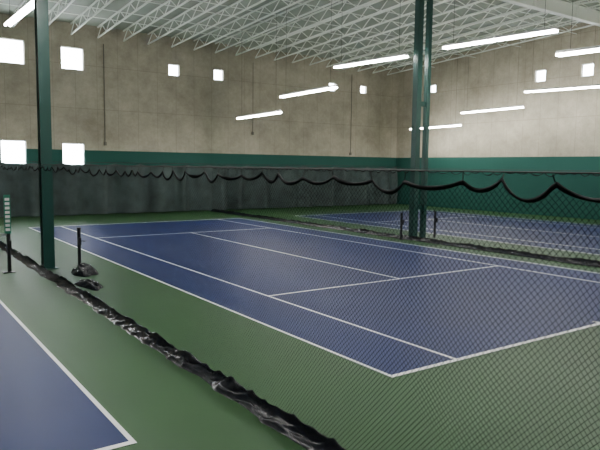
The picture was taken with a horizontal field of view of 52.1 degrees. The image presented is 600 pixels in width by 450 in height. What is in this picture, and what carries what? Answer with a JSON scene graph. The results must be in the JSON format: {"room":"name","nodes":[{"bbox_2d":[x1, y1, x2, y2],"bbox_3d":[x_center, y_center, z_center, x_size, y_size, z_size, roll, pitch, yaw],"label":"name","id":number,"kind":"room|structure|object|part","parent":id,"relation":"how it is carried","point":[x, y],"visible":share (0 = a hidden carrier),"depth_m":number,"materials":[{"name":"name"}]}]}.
{"room":"sports hall","nodes":[
{"label":"sports hall","id":0,"kind":"room"},
{"bbox_2d":[0,13,398,216],"bbox_3d":[-12.203,-6.621,35.368,48.600,12.000,0.250,-3,7,-35],"label":"wall","id":1,"kind":"structure","parent":0,"point":[152,116],"depth_m":38.92,"materials":[{"name":"beige concrete"}]},
{"bbox_2d":[0,38,24,64],"bbox_3d":[-15.442,-9.277,32.804,1.300,1.300,0.080,-3,7,-35],"label":"window","id":2,"kind":"structure","parent":1,"relation":"in","point":[0,38],"depth_m":32.97,"materials":[{"name":"white paint"}]},
{"bbox_2d":[0,140,26,163],"bbox_3d":[-15.546,-3.949,33.284,1.300,1.300,0.080,-3,7,-35],"label":"window","id":3,"kind":"structure","parent":1,"relation":"in","point":[0,140],"depth_m":33.39,"materials":[{"name":"white paint"}]},
{"bbox_2d":[61,46,83,70],"bbox_3d":[-12.863,-9.369,34.612,1.250,1.250,0.080,-3,7,-35],"label":"window","id":4,"kind":"structure","parent":1,"relation":"in","point":[61,46],"depth_m":34.70,"materials":[{"name":"white paint"}]},
{"bbox_2d":[62,143,84,164],"bbox_3d":[-12.967,-4.041,35.092,1.250,1.250,0.080,-3,7,-35],"label":"window","id":5,"kind":"structure","parent":1,"relation":"in","point":[62,143],"depth_m":35.17,"materials":[{"name":"white paint"}]},
{"bbox_2d":[103,44,106,144],"bbox_3d":[-11.358,-7.543,35.659,0.140,5.800,0.090,-3,7,-35],"label":"conduit","id":6,"kind":"object","parent":1,"relation":"attached to","point":[105,142],"visible":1,"depth_m":35.65,"materials":[{"name":"grey metal"}]},
{"bbox_2d":[0,161,400,216],"bbox_3d":[-11.945,-2.123,35.354,48.600,2.974,0.831,-3,7,-35],"label":"curtain","id":7,"kind":"object","parent":1,"relation":"hanging from","point":[179,171],"visible":0.71,"depth_m":38.05,"materials":[{"name":"black fabric"}]},
{"bbox_3d":[-12.005,-3.600,35.323,48.600,0.028,0.562,-3,7,-35],"label":"rail","id":8,"kind":"part","parent":7,"relation":"part of","materials":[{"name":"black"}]},
{"bbox_2d":[349,87,351,154],"bbox_3d":[3.871,-8.281,46.314,0.140,6.000,0.090,-3,7,-35],"label":"conduit","id":9,"kind":"object","parent":1,"relation":"attached to","point":[350,153],"visible":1,"depth_m":46.28,"materials":[{"name":"grey metal"}]},
{"bbox_2d":[0,204,599,449],"bbox_3d":[-1.470,1.044,20.616,49.200,0.200,38.000,-3,7,-35],"label":"floor","id":10,"kind":"structure","parent":0,"point":[160,404],"depth_m":8.65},
{"bbox_2d":[2,195,15,272],"bbox_3d":[-7.764,0.236,16.312,0.300,2.080,0.160,-3,7,-35],"label":"tennis scorekeeper","id":11,"kind":"object","parent":10,"relation":"on","point":[6,198],"visible":1,"depth_m":16.25,"materials":[{"name":"teal"}]},
{"bbox_2d":[34,0,57,268],"bbox_3d":[-6.976,-3.970,16.688,0.600,10.400,0.440,-3,7,-35],"label":"support column","id":12,"kind":"structure","parent":10,"relation":"on","point":[41,19],"depth_m":16.69,"materials":[{"name":"teal metal"}]},
{"bbox_2d":[0,300,136,449],"bbox_3d":[-13.026,1.532,12.996,10.970,0.006,23.770,-3,7,-35],"label":"court","id":13,"kind":"object","parent":10,"relation":"on","point":[43,406],"visible":1,"depth_m":7.45,"materials":[{"name":"blue"}]},
{"bbox_2d":[0,233,11,270],"bbox_3d":[-13.034,1.007,12.898,12.808,1.070,0.158,-3,7,-35],"label":"net","id":14,"kind":"object","parent":13,"relation":"on","point":[1,234],"visible":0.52,"depth_m":16.49,"materials":[{"name":"black fabric"}]},
{"bbox_2d":[76,227,80,265],"bbox_3d":[-6.276,0.623,17.590,0.301,1.100,0.174,3,6,25],"label":"net post","id":15,"kind":"object","parent":10,"relation":"on","point":[78,228],"visible":0.66,"depth_m":17.57,"materials":[{"name":"black metal"}]},
{"bbox_2d":[71,263,98,276],"bbox_3d":[-5.778,1.143,16.419,0.648,0.296,1.275,-3,7,-35],"label":"tarp","id":16,"kind":"object","parent":10,"relation":"on","point":[77,270],"visible":0.82,"depth_m":16.13,"materials":[{"name":"black plastic"}]},
{"bbox_2d":[74,279,103,290],"bbox_3d":[-5.064,1.385,14.753,0.524,0.148,1.412,-3,7,-35],"label":"tarp","id":17,"kind":"object","parent":10,"relation":"on","point":[97,286],"visible":0.75,"depth_m":14.60,"materials":[{"name":"black plastic"}]},
{"bbox_2d":[0,164,599,449],"bbox_3d":[-7.043,-0.196,16.560,0.428,2.904,37.400,-3,7,-35],"label":"net","id":18,"kind":"object","parent":10,"relation":"on","point":[287,424],"visible":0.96,"depth_m":6.42,"materials":[{"name":"black fabric"}]},
{"bbox_3d":[-7.007,-1.584,16.441,0.082,0.117,37.400,-3,7,-35],"label":"cord","id":19,"kind":"part","parent":18,"relation":"part of","materials":[{"name":"fabric"}]},
{"bbox_2d":[29,218,599,377],"bbox_3d":[-1.047,0.873,21.369,10.970,0.006,23.770,-3,7,-35],"label":"court","id":20,"kind":"object","parent":10,"relation":"on","point":[277,309],"visible":0.74,"depth_m":15.08,"materials":[{"name":"blue"}]},
{"bbox_2d":[400,213,403,239],"bbox_3d":[4.172,0.049,24.892,0.301,1.100,0.174,3,6,25],"label":"net post","id":21,"kind":"object","parent":10,"relation":"on","point":[401,218],"visible":0.67,"depth_m":24.87,"materials":[{"name":"black metal"}]},
{"bbox_2d":[209,165,599,267],"bbox_3d":[4.570,-0.835,24.677,0.479,2.904,37.401,-3,7,-35],"label":"net","id":22,"kind":"object","parent":10,"relation":"on","point":[500,249],"visible":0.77,"depth_m":23.49,"materials":[{"name":"black fabric"}]},
{"bbox_3d":[4.617,-2.224,24.566,0.074,0.116,37.400,-3,7,-35],"label":"cord","id":23,"kind":"part","parent":22,"relation":"part of","materials":[{"name":"black fabric"}]},
{"bbox_2d":[409,0,432,237],"bbox_3d":[4.983,-4.628,25.046,0.950,10.400,0.440,-3,7,-35],"label":"support column","id":24,"kind":"structure","parent":10,"relation":"on","point":[417,103],"depth_m":24.90,"materials":[{"name":"teal metal"}]},
{"bbox_2d":[432,211,437,236],"bbox_3d":[5.785,-0.040,26.020,0.301,1.100,0.174,3,6,25],"label":"net post","id":25,"kind":"object","parent":10,"relation":"on","point":[435,212],"visible":0.79,"depth_m":26.00,"materials":[{"name":"black metal"}]},
{"bbox_2d":[299,210,599,254],"bbox_3d":[10.932,0.214,29.741,10.970,0.006,23.770,-3,7,-35],"label":"court","id":26,"kind":"object","parent":10,"relation":"on","point":[523,225],"visible":0.74,"depth_m":30.35,"materials":[{"name":"blue"}]},
{"bbox_2d":[0,0,599,67],"bbox_3d":[-1.336,-10.302,19.531,49.100,1.203,37.900,-3,7,-35],"label":"ceiling","id":27,"kind":"structure","parent":0,"point":[115,5],"depth_m":34.68,"materials":[{"name":"grey metal"}]},
{"bbox_2d":[4,0,33,26],"bbox_3d":[-8.430,-8.461,18.468,0.218,4.292,4.662,-3,7,-35],"label":"fluorescent light","id":28,"kind":"object","parent":27,"relation":"hanging from","point":[29,5],"visible":0.96,"depth_m":18.74,"materials":[{"name":"white paint"}]},
{"bbox_2d":[237,30,281,118],"bbox_3d":[-2.359,-8.859,34.737,0.218,5.434,4.662,-3,7,-35],"label":"fluorescent light","id":29,"kind":"object","parent":27,"relation":"hanging from","point":[276,111],"visible":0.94,"depth_m":34.33,"materials":[{"name":"white paint"}]},
{"bbox_2d":[280,0,337,97],"bbox_3d":[0.374,-9.019,30.814,0.218,4.803,4.762,-3,7,-35],"label":"fluorescent light","id":30,"kind":"object","parent":27,"relation":"hanging from","point":[330,87],"visible":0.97,"depth_m":30.69,"materials":[{"name":"white paint"}]},
{"bbox_2d":[334,0,408,68],"bbox_3d":[2.992,-9.089,26.452,0.218,4.292,4.662,-3,7,-35],"label":"fluorescent light","id":31,"kind":"object","parent":27,"relation":"hanging from","point":[404,55],"visible":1,"depth_m":26.34,"materials":[{"name":"white paint"}]},
{"bbox_2d":[410,61,460,129],"bbox_3d":[9.514,-9.512,43.035,0.218,5.434,4.662,-3,7,-35],"label":"fluorescent light","id":32,"kind":"object","parent":27,"relation":"hanging from","point":[457,124],"visible":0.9,"depth_m":42.29,"materials":[{"name":"white paint"}]},
{"bbox_2d":[461,39,523,113],"bbox_3d":[12.247,-9.672,39.113,0.218,4.803,4.762,-3,7,-35],"label":"fluorescent light","id":33,"kind":"object","parent":27,"relation":"hanging from","point":[518,106],"visible":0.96,"depth_m":39.05,"materials":[{"name":"white paint"}]},
{"bbox_2d":[442,1,558,48],"bbox_3d":[6.923,-8.532,21.483,0.218,4.261,4.762,-3,7,-35],"label":"fluorescent light","id":34,"kind":"object","parent":27,"relation":"hanging from","point":[549,30],"visible":1,"depth_m":21.33,"materials":[{"name":"white paint"}]},
{"bbox_2d":[499,0,599,26],"bbox_3d":[-1.564,-9.749,19.901,48.600,0.620,0.320,-3,7,-35],"label":"girder","id":35,"kind":"object","parent":27,"relation":"attached to","point":[561,8],"depth_m":29.97,"materials":[{"name":"white metal"}]},
{"bbox_2d":[524,29,599,92],"bbox_3d":[14.865,-9.742,34.750,0.218,4.292,4.662,-3,7,-35],"label":"fluorescent light","id":36,"kind":"object","parent":27,"relation":"hanging from","point":[592,85],"visible":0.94,"depth_m":34.73,"materials":[{"name":"white paint"}]},
{"bbox_2d":[555,5,599,56],"bbox_3d":[9.671,-7.554,17.628,0.218,4.912,4.762,-3,7,-35],"label":"fluorescent light","id":37,"kind":"object","parent":27,"relation":"hanging from","point":[591,49],"visible":1,"depth_m":19.15,"materials":[{"name":"white paint"}]},
{"bbox_2d":[0,0,599,74],"bbox_3d":[-1.341,-9.876,19.572,48.600,1.631,37.396,-3,7,-35],"label":"roof trusses","id":38,"kind":"structure","parent":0,"point":[369,3],"depth_m":34.30,"materials":[{"name":"white metal"}]},
{"bbox_2d":[396,22,599,219],"bbox_3d":[18.601,-6.128,34.014,0.250,12.000,37.400,-3,7,-35],"label":"wall","id":39,"kind":"structure","parent":0,"point":[554,130],"depth_m":40.35,"materials":[{"name":"beige concrete"}]},
{"bbox_2d":[582,63,593,76],"bbox_3d":[16.965,-9.111,36.111,0.080,0.750,0.750,-3,7,-35],"label":"window","id":40,"kind":"structure","parent":39,"relation":"in","point":[589,63],"depth_m":36.35,"materials":[{"name":"white paint"}]}
]}

